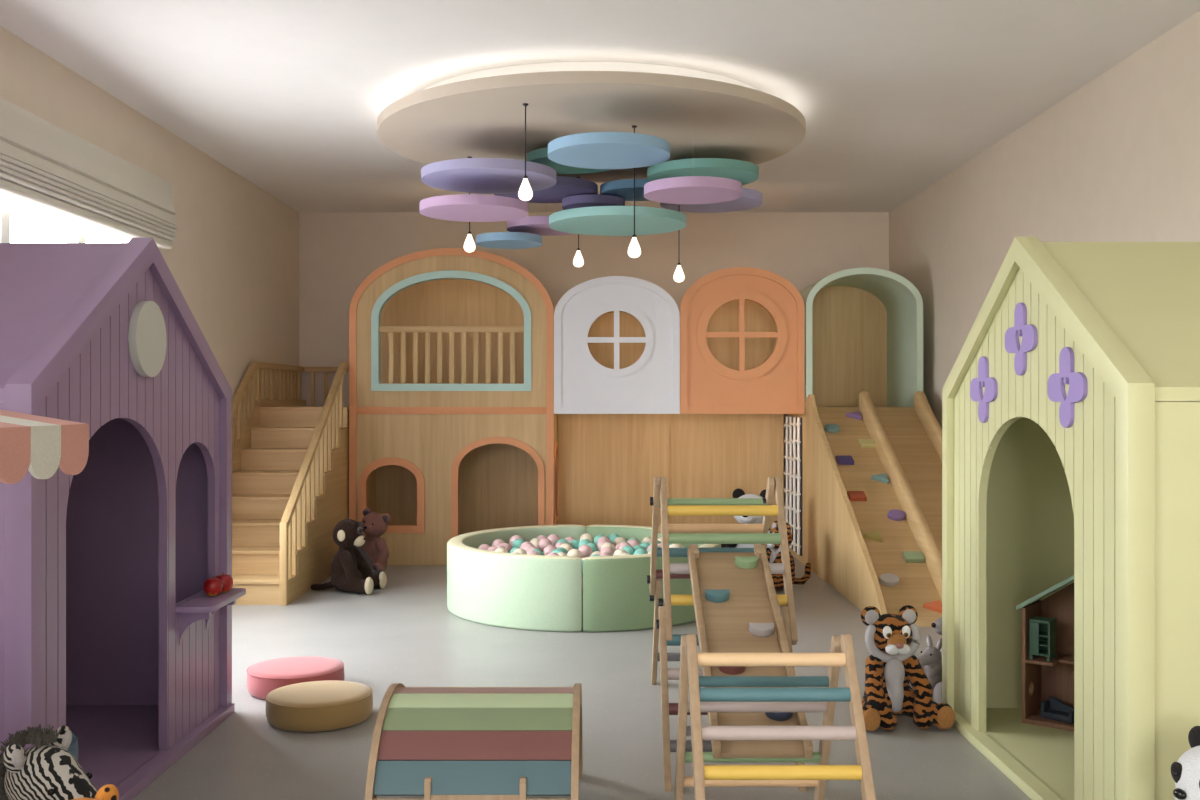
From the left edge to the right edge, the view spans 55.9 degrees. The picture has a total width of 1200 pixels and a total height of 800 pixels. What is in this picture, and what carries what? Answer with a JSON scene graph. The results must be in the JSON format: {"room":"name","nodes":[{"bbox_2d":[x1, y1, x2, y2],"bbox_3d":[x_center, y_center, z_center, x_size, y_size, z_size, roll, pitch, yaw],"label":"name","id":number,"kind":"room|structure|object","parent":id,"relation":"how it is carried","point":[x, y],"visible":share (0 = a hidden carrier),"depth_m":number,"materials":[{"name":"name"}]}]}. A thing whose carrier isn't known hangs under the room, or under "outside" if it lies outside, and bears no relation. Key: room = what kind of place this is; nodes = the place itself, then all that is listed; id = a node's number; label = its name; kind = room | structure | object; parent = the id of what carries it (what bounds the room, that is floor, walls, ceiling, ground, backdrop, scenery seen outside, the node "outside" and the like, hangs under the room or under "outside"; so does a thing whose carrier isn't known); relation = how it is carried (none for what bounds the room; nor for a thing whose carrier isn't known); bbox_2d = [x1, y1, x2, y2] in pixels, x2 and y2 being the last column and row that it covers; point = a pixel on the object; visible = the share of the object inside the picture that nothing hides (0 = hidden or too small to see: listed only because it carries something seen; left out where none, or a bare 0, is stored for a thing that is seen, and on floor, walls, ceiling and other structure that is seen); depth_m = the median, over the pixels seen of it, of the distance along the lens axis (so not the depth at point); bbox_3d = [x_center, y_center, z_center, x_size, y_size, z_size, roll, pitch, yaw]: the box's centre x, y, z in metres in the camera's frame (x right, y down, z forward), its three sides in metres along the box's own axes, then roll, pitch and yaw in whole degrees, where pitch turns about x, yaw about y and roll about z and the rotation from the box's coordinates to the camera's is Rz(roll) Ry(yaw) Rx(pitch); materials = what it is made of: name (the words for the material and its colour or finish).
{"room":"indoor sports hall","nodes":[
{"label":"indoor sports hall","id":0,"kind":"room"},
{"bbox_2d":[0,26,298,436],"bbox_3d":[-3.060,-0.224,3.310,0.200,3.247,15.620,0,0,0],"label":"wall","id":1,"kind":"structure","parent":0,"point":[233,257],"depth_m":8.59,"materials":[{"name":"beige paint"}]},
{"bbox_2d":[0,193,130,242],"bbox_3d":[-3.000,-0.235,6.175,0.200,2.270,2.670,0,0,0],"label":"window","id":2,"kind":"structure","parent":1,"relation":"in","point":[75,229],"depth_m":6.56,"materials":[{"name":"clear glass"}]},
{"bbox_2d":[0,98,177,248],"bbox_3d":[-2.878,-1.228,6.140,0.104,0.435,2.840,0,0,0],"label":"blind","id":3,"kind":"object","parent":1,"relation":"attached to","point":[43,164],"visible":1,"depth_m":6.18,"materials":[{"name":"fabric"}]},
{"bbox_2d":[507,216,572,235],"bbox_3d":[-0.410,-1.403,8.640,0.600,0.205,0.600,0,0,0],"label":"acoustic panel","id":4,"kind":"object","parent":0,"point":[539,225],"visible":0.42,"depth_m":8.51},
{"bbox_2d":[476,232,541,248],"bbox_3d":[-0.693,-1.243,8.622,0.504,0.116,0.504,0,0,0],"label":"acoustic panel","id":5,"kind":"object","parent":4,"relation":"hanging from","point":[497,240],"visible":1,"depth_m":8.46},
{"bbox_2d":[132,555,1031,799],"bbox_3d":[-0.058,1.450,3.310,6.205,0.100,16.020,0,0,0],"label":"floor","id":6,"kind":"structure","parent":0,"point":[405,632],"depth_m":5.54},
{"bbox_2d":[0,410,88,483],"bbox_3d":[-1.728,0.675,2.388,0.743,1.450,1.225,0,0,0],"label":"awning","id":7,"kind":"object","parent":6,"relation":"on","point":[36,444],"visible":1,"depth_m":2.77,"materials":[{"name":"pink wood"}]},
{"bbox_2d":[0,724,97,799],"bbox_3d":[-1.423,1.133,2.978,0.418,0.533,0.313,0,0,18],"label":"zebra","id":8,"kind":"object","parent":6,"relation":"on","point":[42,771],"visible":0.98,"depth_m":2.94,"materials":[{"name":"fabric"}]},
{"bbox_2d":[72,784,118,799],"bbox_3d":[-1.159,1.159,2.586,0.371,0.482,0.456,0,0,35],"label":"plush leopard","id":9,"kind":"object","parent":6,"relation":"on","point":[109,791],"visible":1,"depth_m":2.68,"materials":[{"name":"fabric"}]},
{"bbox_2d":[0,238,245,799],"bbox_3d":[-2.236,0.400,4.175,1.398,2.000,1.790,0,0,0],"label":"playhouse","id":10,"kind":"object","parent":6,"relation":"on","point":[111,633],"visible":0.95,"depth_m":4.40,"materials":[{"name":"purple paint"}]},
{"bbox_2d":[67,732,78,761],"bbox_3d":[-2.135,1.294,4.080,0.458,0.123,0.458,0,0,0],"label":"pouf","id":11,"kind":"object","parent":10,"relation":"on","point":[73,748],"visible":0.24,"depth_m":4.12,"materials":[{"name":"blue fabric"}]},
{"bbox_2d":[203,576,222,595],"bbox_3d":[-1.622,0.778,4.735,0.080,0.082,0.080,0,0,-17],"label":"apple","id":12,"kind":"object","parent":10,"relation":"on","point":[213,586],"visible":1,"depth_m":4.71,"materials":[{"name":"red"}]},
{"bbox_2d":[215,572,232,592],"bbox_3d":[-1.606,0.776,4.815,0.084,0.086,0.084,0,0,-7],"label":"apple","id":13,"kind":"object","parent":10,"relation":"on","point":[227,580],"visible":0.77,"depth_m":4.79,"materials":[{"name":"red"}]},
{"bbox_2d":[232,361,348,605],"bbox_3d":[-2.530,0.537,9.370,0.799,1.725,3.360,0,0,0],"label":"staircase","id":14,"kind":"structure","parent":6,"relation":"on","point":[290,458],"depth_m":8.77,"materials":[{"name":"brown wood"}]},
{"bbox_2d":[246,656,344,699],"bbox_3d":[-1.468,1.335,5.455,0.458,0.123,0.458,0,0,0],"label":"pouf","id":15,"kind":"object","parent":6,"relation":"on","point":[263,677],"visible":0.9,"depth_m":5.34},
{"bbox_2d":[265,680,372,731],"bbox_3d":[-1.231,1.335,4.965,0.458,0.123,0.458,0,0,0],"label":"pouf","id":16,"kind":"object","parent":6,"relation":"on","point":[313,706],"visible":1,"depth_m":4.81,"materials":[{"name":"yellow fabric"}]},
{"bbox_2d":[311,519,386,594],"bbox_3d":[-1.860,1.137,8.280,0.516,0.532,0.368,0,0,10],"label":"monkey","id":17,"kind":"object","parent":6,"relation":"on","point":[350,571],"visible":1,"depth_m":8.20},
{"bbox_2d":[337,521,383,574],"bbox_3d":[-1.876,1.168,8.607,0.390,0.463,0.325,0,0,-40],"label":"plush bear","id":18,"kind":"object","parent":6,"relation":"on","point":[366,557],"visible":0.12,"depth_m":8.67},
{"bbox_2d":[356,508,390,570],"bbox_3d":[-1.859,1.134,9.029,0.434,0.531,0.361,0,0,22],"label":"plush bear","id":19,"kind":"object","parent":6,"relation":"on","point":[375,524],"visible":0.6,"depth_m":9.01},
{"bbox_2d":[349,248,558,564],"bbox_3d":[-1.251,0.057,10.069,1.744,2.686,1.033,0,0,0],"label":"playhouse","id":20,"kind":"object","parent":6,"relation":"on","point":[453,423],"visible":0.99,"depth_m":9.57,"materials":[{"name":"brown wood"}]},
{"bbox_2d":[364,683,582,799],"bbox_3d":[-0.389,1.183,3.804,0.646,0.433,0.866,0,0,0],"label":"arch","id":21,"kind":"object","parent":6,"relation":"on","point":[433,743],"visible":1,"depth_m":3.54,"materials":[{"name":"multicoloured wood"}]},
{"bbox_2d":[447,525,720,631],"bbox_3d":[-0.107,1.175,7.720,1.860,0.450,1.852,0,0,0],"label":"pit","id":22,"kind":"object","parent":6,"relation":"on","point":[492,588],"visible":0.74,"depth_m":6.88,"materials":[{"name":"green plastic"}]},
{"bbox_3d":[-0.447,1.137,7.367,0.104,0.104,0.104,0,0,0],"label":"ball","id":23,"kind":"object","parent":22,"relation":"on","visible":0},
{"bbox_2d":[527,550,539,554],"bbox_3d":[-0.437,1.037,7.397,0.104,0.104,0.104,0,0,0],"label":"ball","id":24,"kind":"object","parent":23,"relation":"on","point":[532,552],"visible":0.23,"depth_m":7.37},
{"bbox_3d":[-0.176,1.139,7.458,0.104,0.104,0.104,0,0,0],"label":"ball","id":25,"kind":"object","parent":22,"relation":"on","visible":0},
{"bbox_2d":[567,549,581,557],"bbox_3d":[-0.168,1.038,7.485,0.104,0.104,0.104,0,0,0],"label":"ball","id":26,"kind":"object","parent":25,"relation":"on","point":[574,552],"visible":0.52,"depth_m":7.45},
{"bbox_3d":[0.146,1.139,7.460,0.104,0.104,0.104,0,0,0],"label":"ball","id":27,"kind":"object","parent":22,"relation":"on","visible":0},
{"bbox_2d":[613,549,627,555],"bbox_3d":[0.139,1.034,7.456,0.104,0.104,0.104,0,0,0],"label":"ball","id":28,"kind":"object","parent":27,"relation":"on","point":[619,551],"visible":0.34,"depth_m":7.43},
{"bbox_3d":[-0.657,1.139,7.554,0.104,0.104,0.104,0,0,0],"label":"ball","id":29,"kind":"object","parent":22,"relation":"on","visible":0},
{"bbox_2d":[495,547,507,552],"bbox_3d":[-0.660,1.036,7.538,0.104,0.104,0.104,0,0,0],"label":"ball","id":30,"kind":"object","parent":29,"relation":"on","point":[500,549],"visible":0.34,"depth_m":7.51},
{"bbox_3d":[-0.553,1.141,7.553,0.104,0.104,0.104,0,0,0],"label":"ball","id":31,"kind":"object","parent":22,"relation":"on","visible":0},
{"bbox_2d":[513,548,526,553],"bbox_3d":[-0.534,1.040,7.532,0.104,0.104,0.104,0,0,0],"label":"ball","id":32,"kind":"object","parent":31,"relation":"on","point":[519,550],"visible":0.34,"depth_m":7.50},
{"bbox_3d":[0.307,1.140,7.550,0.104,0.104,0.104,0,0,0],"label":"ball","id":33,"kind":"object","parent":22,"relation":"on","visible":0},
{"bbox_2d":[633,548,647,554],"bbox_3d":[0.275,1.045,7.582,0.104,0.104,0.104,0,0,0],"label":"ball","id":34,"kind":"object","parent":33,"relation":"on","point":[639,550],"visible":0.4,"depth_m":7.55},
{"bbox_3d":[0.092,1.142,7.740,0.104,0.104,0.104,0,0,0],"label":"ball","id":35,"kind":"object","parent":22,"relation":"in","visible":0},
{"bbox_2d":[600,546,614,555],"bbox_3d":[0.051,1.051,7.709,0.104,0.104,0.104,0,0,0],"label":"ball","id":36,"kind":"object","parent":35,"relation":"on","point":[607,549],"visible":0.36,"depth_m":7.68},
{"bbox_3d":[0.198,1.139,7.736,0.104,0.104,0.104,0,0,0],"label":"ball","id":37,"kind":"object","parent":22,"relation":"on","visible":0},
{"bbox_2d":[622,545,634,554],"bbox_3d":[0.192,1.043,7.696,0.104,0.104,0.104,0,0,0],"label":"ball","id":38,"kind":"object","parent":37,"relation":"on","point":[629,549],"visible":0.4,"depth_m":7.66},
{"bbox_3d":[-0.821,1.143,7.828,0.104,0.104,0.104,0,0,0],"label":"ball","id":39,"kind":"object","parent":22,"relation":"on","visible":0},
{"bbox_2d":[478,544,489,549],"bbox_3d":[-0.795,1.046,7.795,0.104,0.104,0.104,0,0,0],"label":"ball","id":40,"kind":"object","parent":39,"relation":"on","point":[484,546],"visible":0.33,"depth_m":7.77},
{"bbox_3d":[-0.497,1.144,7.829,0.104,0.104,0.104,0,0,0],"label":"ball","id":41,"kind":"object","parent":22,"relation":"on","visible":0},
{"bbox_2d":[522,544,534,550],"bbox_3d":[-0.490,1.043,7.800,0.104,0.104,0.104,0,0,0],"label":"ball","id":42,"kind":"object","parent":41,"relation":"on","point":[525,547],"visible":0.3,"depth_m":7.77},
{"bbox_3d":[-0.390,1.146,7.829,0.104,0.104,0.104,0,0,0],"label":"ball","id":43,"kind":"object","parent":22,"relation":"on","visible":0},
{"bbox_2d":[543,545,556,554],"bbox_3d":[-0.341,1.053,7.808,0.104,0.104,0.104,0,0,0],"label":"ball","id":44,"kind":"object","parent":43,"relation":"on","point":[548,549],"visible":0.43,"depth_m":7.77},
{"bbox_3d":[-0.284,1.138,7.832,0.104,0.104,0.104,0,0,0],"label":"ball","id":45,"kind":"object","parent":22,"relation":"in","visible":0},
{"bbox_2d":[560,543,572,551],"bbox_3d":[-0.237,1.044,7.822,0.104,0.104,0.104,0,0,0],"label":"ball","id":46,"kind":"object","parent":45,"relation":"on","point":[568,547],"visible":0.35,"depth_m":7.79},
{"bbox_3d":[-0.067,1.145,7.828,0.104,0.104,0.104,0,0,0],"label":"ball","id":47,"kind":"object","parent":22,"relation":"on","visible":0},
{"bbox_2d":[578,545,591,557],"bbox_3d":[-0.104,1.050,7.804,0.104,0.104,0.104,0,0,0],"label":"ball","id":48,"kind":"object","parent":47,"relation":"on","point":[586,550],"visible":0.65,"depth_m":7.76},
{"bbox_3d":[0.037,1.139,7.830,0.104,0.104,0.104,0,0,0],"label":"ball","id":49,"kind":"object","parent":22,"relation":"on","visible":0},
{"bbox_2d":[601,542,615,550],"bbox_3d":[0.056,1.037,7.819,0.104,0.104,0.104,0,0,0],"label":"ball","id":50,"kind":"object","parent":49,"relation":"on","point":[606,544],"visible":0.44,"depth_m":7.79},
{"bbox_3d":[0.145,1.138,7.831,0.104,0.104,0.104,0,0,0],"label":"ball","id":51,"kind":"object","parent":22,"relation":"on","visible":0},
{"bbox_2d":[617,542,630,549],"bbox_3d":[0.170,1.036,7.835,0.104,0.104,0.104,0,0,0],"label":"ball","id":52,"kind":"object","parent":51,"relation":"on","point":[623,544],"visible":0.3,"depth_m":7.81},
{"bbox_3d":[-0.713,1.143,8.016,0.104,0.104,0.104,0,0,0],"label":"ball","id":53,"kind":"object","parent":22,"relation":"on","visible":0},
{"bbox_2d":[492,539,504,545],"bbox_3d":[-0.716,1.038,8.009,0.104,0.104,0.104,0,0,0],"label":"ball","id":54,"kind":"object","parent":53,"relation":"on","point":[498,541],"visible":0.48,"depth_m":7.98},
{"bbox_3d":[-0.389,1.138,8.018,0.104,0.104,0.104,0,0,0],"label":"ball","id":55,"kind":"object","parent":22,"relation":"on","visible":0},
{"bbox_2d":[538,538,551,550],"bbox_3d":[-0.390,1.035,8.038,0.104,0.104,0.104,0,0,0],"label":"ball","id":56,"kind":"object","parent":55,"relation":"on","point":[544,542],"visible":0.66,"depth_m":8.00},
{"bbox_3d":[-0.067,1.136,8.015,0.104,0.104,0.104,0,0,0],"label":"ball","id":57,"kind":"object","parent":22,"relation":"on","visible":0},
{"bbox_2d":[578,539,590,547],"bbox_3d":[-0.105,1.039,8.028,0.104,0.104,0.104,0,0,0],"label":"ball","id":58,"kind":"object","parent":57,"relation":"on","point":[583,541],"visible":0.45,"depth_m":8.00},
{"bbox_3d":[0.039,1.145,8.015,0.104,0.104,0.104,0,0,0],"label":"ball","id":59,"kind":"object","parent":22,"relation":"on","visible":0},
{"bbox_2d":[597,539,608,550],"bbox_3d":[0.026,1.042,8.027,0.104,0.104,0.104,0,0,0],"label":"ball","id":60,"kind":"object","parent":59,"relation":"on","point":[600,543],"visible":0.37,"depth_m":8.00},
{"bbox_3d":[0.253,1.139,8.017,0.104,0.104,0.104,0,0,0],"label":"ball","id":61,"kind":"object","parent":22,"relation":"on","visible":0},
{"bbox_2d":[627,539,639,546],"bbox_3d":[0.236,1.044,8.059,0.104,0.104,0.104,0,0,0],"label":"ball","id":62,"kind":"object","parent":61,"relation":"on","point":[632,542],"visible":0.41,"depth_m":8.03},
{"bbox_3d":[-0.551,1.147,8.108,0.104,0.104,0.104,0,0,0],"label":"ball","id":63,"kind":"object","parent":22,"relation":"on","visible":0},
{"bbox_2d":[512,539,524,547],"bbox_3d":[-0.581,1.046,8.112,0.104,0.104,0.104,0,0,0],"label":"ball","id":64,"kind":"object","parent":63,"relation":"on","point":[518,542],"visible":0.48,"depth_m":8.07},
{"bbox_3d":[-0.448,1.141,8.107,0.104,0.104,0.104,0,0,0],"label":"ball","id":65,"kind":"object","parent":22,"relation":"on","visible":0},
{"bbox_2d":[530,538,539,548],"bbox_3d":[-0.462,1.048,8.153,0.104,0.104,0.104,0,0,0],"label":"ball","id":66,"kind":"object","parent":65,"relation":"on","point":[535,541],"visible":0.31,"depth_m":8.11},
{"bbox_3d":[-0.606,1.137,8.200,0.104,0.104,0.104,0,0,0],"label":"ball","id":67,"kind":"object","parent":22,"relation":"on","visible":0},
{"bbox_2d":[509,535,522,546],"bbox_3d":[-0.607,1.034,8.217,0.104,0.104,0.104,0,0,0],"label":"ball","id":68,"kind":"object","parent":67,"relation":"on","point":[514,537],"visible":0.49,"depth_m":8.19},
{"bbox_3d":[-0.339,1.140,8.299,0.104,0.104,0.104,0,0,0],"label":"ball","id":69,"kind":"object","parent":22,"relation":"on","visible":0},
{"bbox_2d":[547,534,559,545],"bbox_3d":[-0.340,1.036,8.290,0.104,0.104,0.104,0,0,0],"label":"ball","id":70,"kind":"object","parent":69,"relation":"on","point":[554,538],"visible":0.45,"depth_m":8.25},
{"bbox_3d":[-0.070,1.142,8.387,0.104,0.104,0.104,0,0,0],"label":"ball","id":71,"kind":"object","parent":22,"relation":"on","visible":0},
{"bbox_2d":[580,533,593,542],"bbox_3d":[-0.100,1.041,8.390,0.104,0.104,0.104,0,0,0],"label":"ball","id":72,"kind":"object","parent":71,"relation":"on","point":[586,535],"visible":0.48,"depth_m":8.36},
{"bbox_3d":[0.144,1.141,8.389,0.104,0.104,0.104,0,0,0],"label":"ball","id":73,"kind":"object","parent":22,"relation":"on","visible":0},
{"bbox_2d":[608,534,618,543],"bbox_3d":[0.103,1.044,8.395,0.104,0.104,0.104,0,0,0],"label":"ball","id":74,"kind":"object","parent":73,"relation":"on","point":[612,537],"visible":0.34,"depth_m":8.36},
{"bbox_2d":[558,300,783,532],"bbox_3d":[0.655,0.190,10.088,2.090,2.420,0.915,0,0,0],"label":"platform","id":75,"kind":"object","parent":6,"relation":"on","point":[609,464],"visible":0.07,"depth_m":10.47,"materials":[{"name":"brown wood"}]},
{"bbox_2d":[554,276,679,413],"bbox_3d":[0.142,-0.466,9.597,1.065,1.166,0.076,0,0,0],"label":"panel","id":76,"kind":"object","parent":75,"relation":"attached to","point":[582,385],"visible":1,"depth_m":9.58,"materials":[{"name":"white paint"}]},
{"bbox_2d":[680,267,804,413],"bbox_3d":[1.206,-0.504,9.597,1.053,1.242,0.076,0,0,0],"label":"panel","id":77,"kind":"object","parent":75,"relation":"attached to","point":[707,386],"visible":1,"depth_m":9.58,"materials":[{"name":"orange paint"}]},
{"bbox_2d":[647,477,805,791],"bbox_3d":[0.489,0.862,4.831,0.551,1.075,1.582,0,0,0],"label":"climbing frame","id":78,"kind":"object","parent":6,"relation":"on","point":[671,533],"visible":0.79,"depth_m":4.62,"materials":[{"name":"brown wood"}]},
{"bbox_2d":[687,544,812,758],"bbox_3d":[0.512,0.857,4.071,0.312,0.542,1.074,0,0,0],"label":"ramp","id":79,"kind":"object","parent":78,"relation":"on","point":[736,606],"visible":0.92,"depth_m":4.12,"materials":[{"name":"brown wood"}]},
{"bbox_2d":[721,488,770,551],"bbox_3d":[1.176,1.054,8.924,0.470,0.691,0.455,0,0,24],"label":"plush panda","id":80,"kind":"object","parent":6,"relation":"on","point":[737,493],"visible":0.09,"depth_m":8.93,"materials":[{"name":"white fur"}]},
{"bbox_2d":[675,634,875,799],"bbox_3d":[0.489,1.042,3.242,0.490,0.716,1.004,0,0,0],"label":"triangle","id":81,"kind":"object","parent":6,"relation":"on","point":[706,693],"visible":0.98,"depth_m":3.21,"materials":[{"name":"brown wood"}]},
{"bbox_2d":[766,520,810,589],"bbox_3d":[1.354,1.153,8.420,0.485,0.494,0.416,0,0,-18],"label":"tiger","id":82,"kind":"object","parent":6,"relation":"on","point":[774,553],"visible":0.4,"depth_m":8.36},
{"bbox_2d":[786,391,941,626],"bbox_3d":[2.236,0.663,8.740,0.997,1.474,3.640,0,0,0],"label":"ramp","id":83,"kind":"object","parent":6,"relation":"on","point":[872,476],"visible":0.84,"depth_m":8.42,"materials":[{"name":"brown wood"}]},
{"bbox_2d":[784,416,801,555],"bbox_3d":[1.714,0.745,10.075,0.046,1.191,0.755,0,0,0],"label":"net","id":84,"kind":"object","parent":83,"relation":"attached to","point":[793,425],"visible":0.91,"depth_m":9.94,"materials":[{"name":"white fabric"}]},
{"bbox_2d":[799,268,922,406],"bbox_3d":[2.239,-0.530,10.072,0.993,1.181,1.025,0,0,0],"label":"tunnel","id":85,"kind":"object","parent":83,"relation":"on","point":[864,326],"visible":0.85,"depth_m":10.56,"materials":[{"name":"green paint"}]},
{"bbox_2d":[861,605,954,731],"bbox_3d":[1.278,1.153,4.951,0.416,0.494,0.426,0,0,-6],"label":"tiger","id":86,"kind":"object","parent":6,"relation":"on","point":[892,665],"visible":1,"depth_m":4.88},
{"bbox_2d":[910,617,941,703],"bbox_3d":[1.736,1.128,5.300,0.502,0.542,0.393,0,0,-10],"label":"plush kangaroo","id":87,"kind":"object","parent":6,"relation":"on","point":[937,625],"visible":0.07,"depth_m":5.14,"materials":[{"name":"fabric"}]},
{"bbox_2d":[910,635,941,688],"bbox_3d":[1.531,1.219,5.252,0.148,0.233,0.130,0,0,-22],"label":"plush joey","id":88,"kind":"object","parent":87,"relation":"attached to","point":[930,658],"visible":0.67,"depth_m":5.22,"materials":[{"name":"fabric"}]},
{"bbox_2d":[942,236,1199,799],"bbox_3d":[2.168,0.400,4.145,1.317,2.000,1.770,0,0,0],"label":"playhouse","id":89,"kind":"object","parent":6,"relation":"on","point":[1071,396],"visible":0.99,"depth_m":3.76,"materials":[{"name":"yellow paint"}]},
{"bbox_2d":[1016,575,1073,731],"bbox_3d":[2.039,1.025,4.689,0.536,0.670,0.250,0,0,38],"label":"dollhouse","id":90,"kind":"object","parent":89,"relation":"on","point":[1054,678],"visible":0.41,"depth_m":4.85,"materials":[{"name":"brown wood"}]},
{"bbox_2d":[1029,616,1055,661],"bbox_3d":[1.870,1.008,4.773,0.084,0.168,0.095,0,0,38],"label":"wardrobe","id":91,"kind":"object","parent":90,"relation":"on","point":[1042,630],"visible":1,"depth_m":4.75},
{"bbox_2d":[1039,631,1047,636],"bbox_3d":[1.870,0.990,4.774,0.068,0.005,0.077,0,0,38],"label":"shelf","id":92,"kind":"object","parent":91,"relation":"attached to","point":[1041,633],"depth_m":4.78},
{"bbox_2d":[1039,641,1047,646],"bbox_3d":[1.870,1.030,4.774,0.068,0.005,0.077,0,0,38],"label":"shelf","id":93,"kind":"object","parent":91,"relation":"attached to","point":[1041,643],"depth_m":4.77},
{"bbox_2d":[1025,653,1067,665],"bbox_3d":[1.899,1.099,4.803,0.111,0.013,0.218,0,0,38],"label":"shelf","id":94,"kind":"object","parent":90,"relation":"attached to","point":[1060,657],"depth_m":4.76,"materials":[{"name":"brown wood"}]},
{"bbox_2d":[1041,697,1073,723],"bbox_3d":[1.923,1.297,4.727,0.072,0.078,0.136,0,0,-43],"label":"sofa","id":95,"kind":"object","parent":90,"relation":"on","point":[1052,708],"visible":0.78,"depth_m":4.73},
{"bbox_2d":[1059,654,1073,664],"bbox_3d":[2.113,1.099,4.694,0.361,0.013,0.128,0,0,38],"label":"shelf","id":96,"kind":"object","parent":90,"relation":"attached to","point":[1063,658],"depth_m":4.77,"materials":[{"name":"brown wood"}]},
{"bbox_2d":[1171,726,1199,799],"bbox_3d":[1.585,1.143,2.968,0.338,0.514,0.349,0,0,-16],"label":"plush panda","id":97,"kind":"object","parent":6,"relation":"on","point":[1185,772],"visible":1,"depth_m":2.97,"materials":[{"name":"white fur"}]},
{"bbox_2d":[299,212,888,517],"bbox_3d":[-0.058,-0.224,11.220,6.205,3.247,0.200,0,0,0],"label":"wall","id":98,"kind":"structure","parent":0,"point":[338,251],"depth_m":11.12,"materials":[{"name":"beige paint"}]},
{"bbox_2d":[0,0,1199,211],"bbox_3d":[-0.058,-1.897,3.310,6.205,0.100,16.020,0,0,0],"label":"ceiling","id":99,"kind":"structure","parent":0,"point":[893,97],"depth_m":6.15,"materials":[{"name":"paint"}]},
{"bbox_2d":[377,61,805,281],"bbox_3d":[-0.055,-1.352,7.329,2.734,0.988,2.732,0,0,0],"label":"ceiling light","id":100,"kind":"object","parent":99,"relation":"attached to","point":[479,114],"depth_m":6.64,"materials":[{"name":"white"}]},
{"bbox_2d":[421,158,555,193],"bbox_3d":[-0.713,-1.539,7.265,0.864,0.270,0.864,0,0,0],"label":"acoustic panel","id":101,"kind":"object","parent":100,"relation":"hanging from","point":[467,175],"visible":0.95,"depth_m":7.09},
{"bbox_2d":[420,194,527,221],"bbox_3d":[-0.816,-1.308,7.330,0.700,0.195,0.700,0,0,0],"label":"acoustic panel","id":102,"kind":"object","parent":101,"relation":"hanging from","point":[462,207],"visible":1,"depth_m":7.17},
{"bbox_2d":[494,176,597,202],"bbox_3d":[-0.396,-1.589,8.260,0.760,0.170,0.760,0,0,0],"label":"acoustic panel","id":103,"kind":"object","parent":100,"relation":"hanging from","point":[564,187],"visible":0.5,"depth_m":8.15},
{"bbox_2d":[562,194,624,209],"bbox_3d":[-0.048,-1.466,8.400,0.468,0.079,0.468,0,0,0],"label":"acoustic panel","id":104,"kind":"object","parent":103,"relation":"hanging from","point":[589,200],"visible":0.71,"depth_m":8.21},
{"bbox_2d":[527,147,610,173],"bbox_3d":[-0.187,-1.622,7.550,0.600,0.104,0.600,0,0,0],"label":"acoustic panel","id":105,"kind":"object","parent":100,"relation":"hanging from","point":[540,156],"visible":0.34,"depth_m":7.57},
{"bbox_2d":[548,132,669,168],"bbox_3d":[0.051,-1.534,6.480,0.700,0.279,0.700,0,0,0],"label":"acoustic panel","id":106,"kind":"object","parent":100,"relation":"hanging from","point":[592,150],"visible":1,"depth_m":6.34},
{"bbox_2d":[549,206,685,235],"bbox_3d":[0.125,-1.368,8.020,0.974,0.266,0.974,0,0,0],"label":"acoustic panel","id":107,"kind":"object","parent":100,"relation":"hanging from","point":[596,220],"visible":1,"depth_m":7.82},
{"bbox_2d":[600,179,649,200],"bbox_3d":[0.277,-1.587,8.250,0.554,0.174,0.554,0,0,0],"label":"acoustic panel","id":108,"kind":"object","parent":100,"relation":"hanging from","point":[624,188],"visible":0.56,"depth_m":8.09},
{"bbox_2d":[644,176,742,203],"bbox_3d":[0.556,-1.446,6.750,0.586,0.455,0.586,0,0,0],"label":"acoustic panel","id":109,"kind":"object","parent":100,"relation":"hanging from","point":[686,189],"visible":1,"depth_m":6.61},
{"bbox_2d":[647,158,758,184],"bbox_3d":[0.704,-1.596,7.750,0.762,0.156,0.762,0,0,0],"label":"acoustic panel","id":110,"kind":"object","parent":100,"relation":"hanging from","point":[744,172],"visible":0.75,"depth_m":7.50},
{"bbox_2d":[660,188,762,212],"bbox_3d":[0.806,-1.547,8.200,0.740,0.254,0.740,0,0,0],"label":"acoustic panel","id":111,"kind":"object","parent":100,"relation":"hanging from","point":[751,198],"visible":0.41,"depth_m":8.25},
{"bbox_2d":[889,11,1199,427],"bbox_3d":[2.945,-0.224,3.310,0.200,3.247,15.620,0,0,0],"label":"wall","id":112,"kind":"structure","parent":0,"point":[1117,159],"depth_m":6.91,"materials":[{"name":"beige paint"}]},
{"bbox_3d":[-0.657,1.143,7.924,0.104,0.104,0.104,0,0,0],"label":"ball","id":113,"kind":"object","parent":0,"visible":0},
{"bbox_2d":[500,543,511,552],"bbox_3d":[-0.663,1.048,7.880,0.104,0.104,0.104,0,0,0],"label":"ball","id":114,"kind":"object","parent":113,"relation":"on","point":[508,546],"visible":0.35,"depth_m":7.85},
{"bbox_3d":[-0.017,1.146,7.923,0.104,0.104,0.104,0,0,0],"label":"ball","id":115,"kind":"object","parent":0,"visible":0},
{"bbox_2d":[586,543,597,552],"bbox_3d":[-0.062,1.052,7.910,0.104,0.104,0.104,0,0,0],"label":"ball","id":116,"kind":"object","parent":115,"relation":"on","point":[593,546],"visible":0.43,"depth_m":7.88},
{"bbox_3d":[0.146,1.143,8.205,0.104,0.104,0.104,0,0,0],"label":"ball","id":117,"kind":"object","parent":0,"visible":0},
{"bbox_2d":[613,537,626,545],"bbox_3d":[0.147,1.053,8.259,0.104,0.104,0.104,0,0,0],"label":"ball","id":118,"kind":"object","parent":117,"relation":"on","point":[619,539],"visible":0.47,"depth_m":8.23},
{"bbox_3d":[-0.121,1.147,8.113,0.104,0.104,0.104,0,0,0],"label":"ball","id":119,"kind":"object","parent":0,"visible":0},
{"bbox_2d":[570,539,579,548],"bbox_3d":[-0.172,1.056,8.141,0.104,0.104,0.104,0,0,0],"label":"ball","id":120,"kind":"object","parent":119,"relation":"on","point":[574,543],"visible":0.34,"depth_m":8.10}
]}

